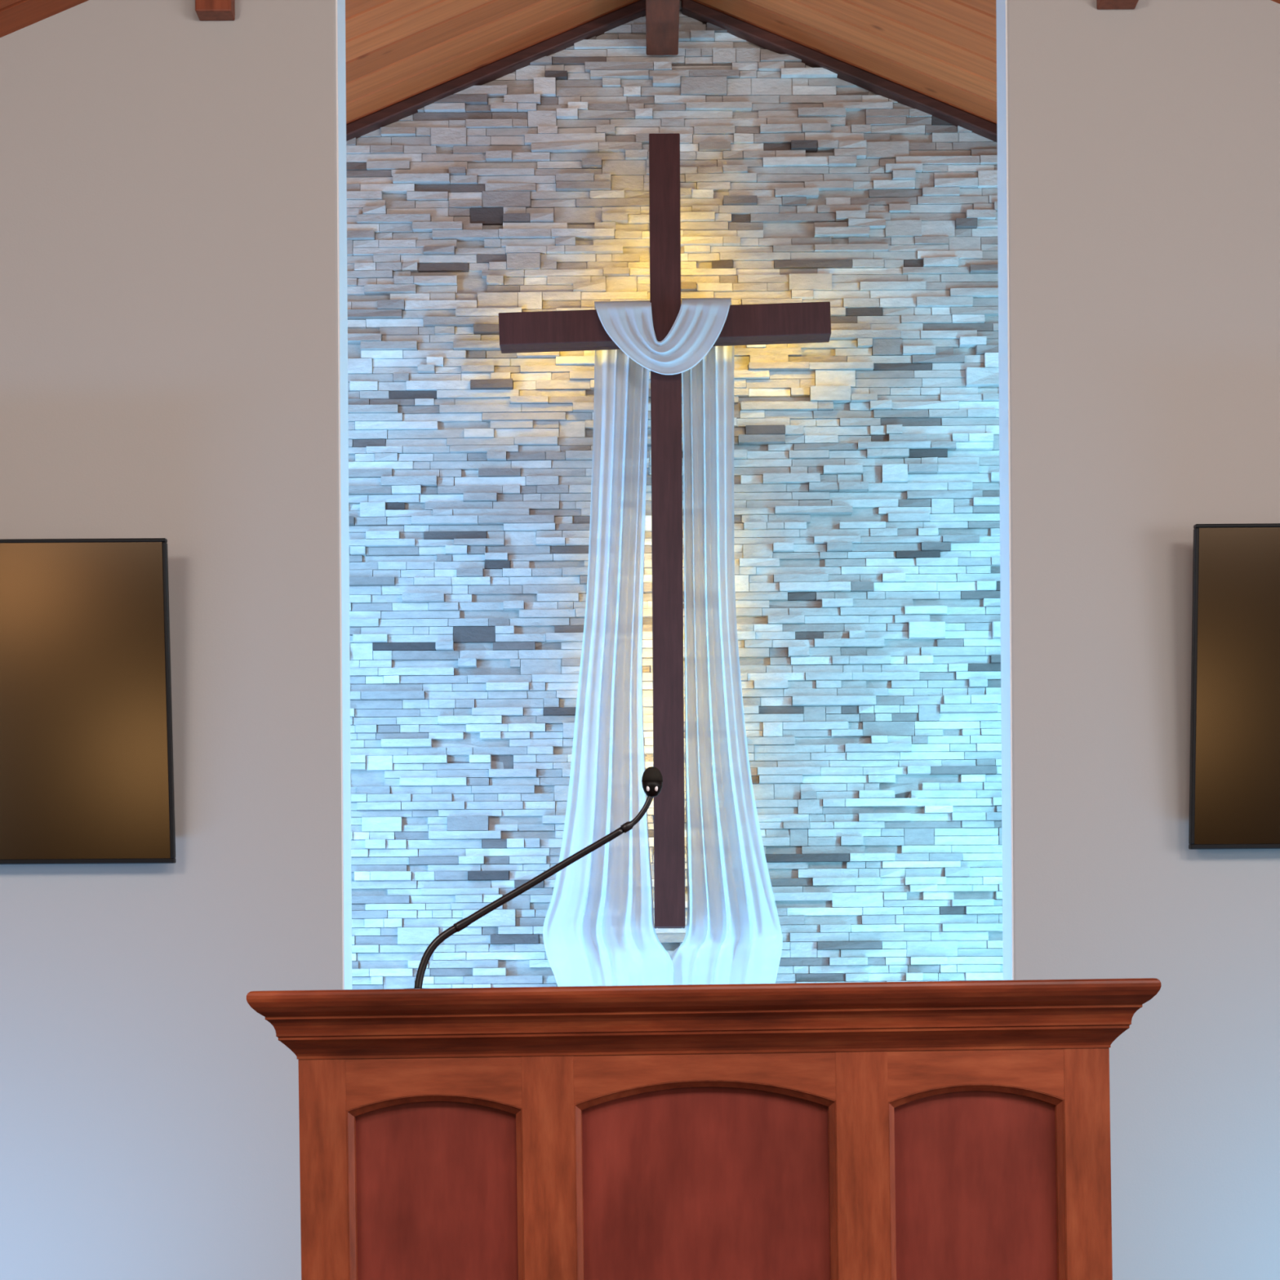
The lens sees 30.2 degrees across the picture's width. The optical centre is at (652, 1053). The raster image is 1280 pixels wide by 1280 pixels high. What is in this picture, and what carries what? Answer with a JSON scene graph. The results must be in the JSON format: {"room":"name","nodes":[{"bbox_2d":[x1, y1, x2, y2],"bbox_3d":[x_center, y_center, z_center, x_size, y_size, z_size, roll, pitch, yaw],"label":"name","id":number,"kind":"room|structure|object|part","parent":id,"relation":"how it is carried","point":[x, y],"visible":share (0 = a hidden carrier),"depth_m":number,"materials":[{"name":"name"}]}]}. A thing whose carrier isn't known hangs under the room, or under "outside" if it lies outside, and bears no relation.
{"room":"house of worship","nodes":[
{"label":"house of worship","id":0,"kind":"room"},
{"bbox_2d":[0,0,342,1279],"bbox_3d":[-2.934,-1.042,6.620,4.146,4.285,0.180,0,0,0],"label":"wall","id":1,"kind":"structure","parent":0,"point":[169,279],"depth_m":6.53,"materials":[{"name":"grey paint"}]},
{"bbox_2d":[0,537,176,864],"bbox_3d":[-2.077,-0.948,6.444,1.540,0.870,0.156,0,0,0],"label":"television","id":2,"kind":"object","parent":1,"relation":"attached to","point":[86,771],"visible":1,"depth_m":6.41,"materials":[{"name":"black plastic"}]},
{"bbox_2d":[195,0,235,20],"bbox_3d":[-1.201,-2.960,6.497,0.099,0.226,0.065,0,0,0],"label":"beam","id":3,"kind":"structure","parent":1,"relation":"attached to","point":[206,10],"depth_m":6.47,"materials":[{"name":"brown wood"}]},
{"bbox_2d":[335,0,351,989],"bbox_3d":[-0.859,-1.052,6.620,0.005,4.275,0.172,0,0,0],"label":"trim","id":4,"kind":"structure","parent":1,"relation":"attached to","point":[340,4],"depth_m":6.60,"materials":[{"name":"white paint"}]},
{"bbox_2d":[0,0,1279,124],"bbox_3d":[0.050,-2.537,-0.491,10.200,2.146,17.182,0,0,0],"label":"ceiling","id":5,"kind":"structure","parent":0,"point":[397,51],"depth_m":7.68,"materials":[{"name":"brown wood"}]},
{"bbox_2d":[645,0,679,55],"bbox_3d":[0.032,-3.461,-0.510,0.108,0.198,16.980,0,0,0],"label":"ridge beam","id":6,"kind":"structure","parent":5,"relation":"attached to","point":[662,16],"depth_m":7.76,"materials":[{"name":"brown wood"}]},
{"bbox_2d":[346,0,1003,989],"bbox_3d":[0.091,-1.265,8.074,3.700,4.688,0.192,0,0,0],"label":"wall","id":7,"kind":"structure","parent":0,"point":[867,492],"depth_m":8.01,"materials":[{"name":"stone"}]},
{"bbox_2d":[346,0,645,141],"bbox_3d":[-0.831,-3.189,7.990,1.646,0.720,0.060,0,0,0],"label":"trim","id":8,"kind":"structure","parent":7,"relation":"attached to","point":[508,64],"depth_m":7.96,"materials":[{"name":"brown wood"}]},
{"bbox_2d":[498,133,831,928],"bbox_3d":[0.045,-1.706,7.848,1.085,2.588,0.256,0,0,0],"label":"cross","id":9,"kind":"object","parent":7,"relation":"attached to","point":[807,322],"visible":1,"depth_m":7.72,"materials":[{"name":"brown wood"}]},
{"bbox_2d":[542,297,782,986],"bbox_3d":[0.028,-1.207,7.767,0.790,2.550,0.216,0,0,0],"label":"draped cloth","id":10,"kind":"object","parent":9,"relation":"hanging from","point":[598,929],"visible":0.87,"depth_m":7.81,"materials":[{"name":"white fabric"}]},
{"bbox_2d":[681,0,997,142],"bbox_3d":[0.923,-3.202,7.990,1.646,0.720,0.060,0,0,0],"label":"trim","id":11,"kind":"structure","parent":7,"relation":"attached to","point":[752,33],"depth_m":7.96,"materials":[{"name":"brown wood"}]},
{"bbox_2d":[1007,0,1279,1279],"bbox_3d":[2.991,-1.082,6.620,4.002,4.282,0.180,0,0,0],"label":"wall","id":12,"kind":"structure","parent":0,"point":[1144,140],"depth_m":6.53,"materials":[{"name":"grey paint"}]},
{"bbox_2d":[995,0,1013,980],"bbox_3d":[0.989,-1.064,6.620,0.005,4.274,0.172,0,0,0],"label":"trim","id":13,"kind":"structure","parent":12,"relation":"attached to","point":[1001,5],"depth_m":6.60,"materials":[{"name":"white paint"}]},
{"bbox_2d":[1096,0,1138,9],"bbox_3d":[1.276,-2.989,6.497,0.106,0.222,0.065,0,0,0],"label":"beam","id":14,"kind":"structure","parent":12,"relation":"attached to","point":[1100,4],"depth_m":6.50,"materials":[{"name":"brown wood"}]},
{"bbox_2d":[1188,523,1279,848],"bbox_3d":[2.233,-0.997,6.444,1.540,0.870,0.156,0,0,0],"label":"television","id":15,"kind":"object","parent":12,"relation":"attached to","point":[1234,772],"visible":1,"depth_m":6.41,"materials":[{"name":"black plastic"}]},
{"bbox_3d":[0.009,1.290,5.450,10.000,0.420,5.500,0,0,0],"label":"platform","id":16,"kind":"object","parent":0,"visible":0},
{"bbox_2d":[246,977,1161,1279],"bbox_3d":[0.083,0.489,3.723,1.328,1.180,0.574,-1,0,0],"label":"pulpit","id":17,"kind":"object","parent":16,"relation":"on","point":[960,1130],"visible":1,"depth_m":3.50,"materials":[{"name":"brown wood"}]},
{"bbox_3d":[-0.324,0.020,3.514,0.260,0.126,0.027,-1,0,0],"label":"rail","id":18,"kind":"part","parent":17,"relation":"part of","materials":[{"name":"brown wood"}]},
{"bbox_3d":[-0.317,0.473,3.512,0.260,0.825,0.022,-1,0,0],"label":"moulding","id":19,"kind":"part","parent":17,"relation":"part of","materials":[{"name":"brown wood"}]},
{"bbox_3d":[-0.317,0.473,3.529,0.272,0.837,0.010,-1,0,0],"label":"arched panel","id":20,"kind":"part","parent":17,"relation":"part of","materials":[{"name":"brown wood"}]},
{"bbox_2d":[411,766,662,988],"bbox_3d":[-0.192,-0.277,3.800,0.419,0.364,0.048,0,0,0],"label":"microphone","id":21,"kind":"object","parent":17,"relation":"on","point":[651,779],"visible":0.96,"depth_m":3.79,"materials":[{"name":"black plastic"}]},
{"bbox_3d":[-0.182,-0.279,3.800,0.276,0.168,0.015,0,0,0],"label":"stem","id":22,"kind":"part","parent":21,"relation":"part of","materials":[{"name":"black metal"}]},
{"bbox_3d":[0.075,-0.050,3.723,1.328,0.100,0.574,-1,0,0],"label":"cornice","id":23,"kind":"part","parent":17,"relation":"part of","materials":[{"name":"brown wood"}]},
{"bbox_3d":[0.077,0.012,3.514,0.388,0.121,0.027,-1,0,0],"label":"rail","id":24,"kind":"part","parent":17,"relation":"part of","materials":[{"name":"brown wood"}]},
{"bbox_3d":[0.083,0.459,3.529,0.400,0.852,0.010,-1,0,0],"label":"arched panel","id":25,"kind":"part","parent":17,"relation":"part of","materials":[{"name":"brown wood"}]},
{"bbox_3d":[0.083,0.459,3.512,0.388,0.840,0.022,-1,0,0],"label":"moulding","id":26,"kind":"part","parent":17,"relation":"part of","materials":[{"name":"brown wood"}]},
{"bbox_3d":[0.484,0.459,3.529,0.274,0.840,0.010,-1,0,0],"label":"arched panel","id":27,"kind":"part","parent":17,"relation":"part of","materials":[{"name":"brown wood"}]},
{"bbox_3d":[0.478,0.007,3.514,0.262,0.124,0.027,-1,0,0],"label":"rail","id":28,"kind":"part","parent":17,"relation":"part of","materials":[{"name":"brown wood"}]},
{"bbox_3d":[0.484,0.459,3.512,0.262,0.828,0.022,-1,0,0],"label":"moulding","id":29,"kind":"part","parent":17,"relation":"part of","materials":[{"name":"brown wood"}]}
]}

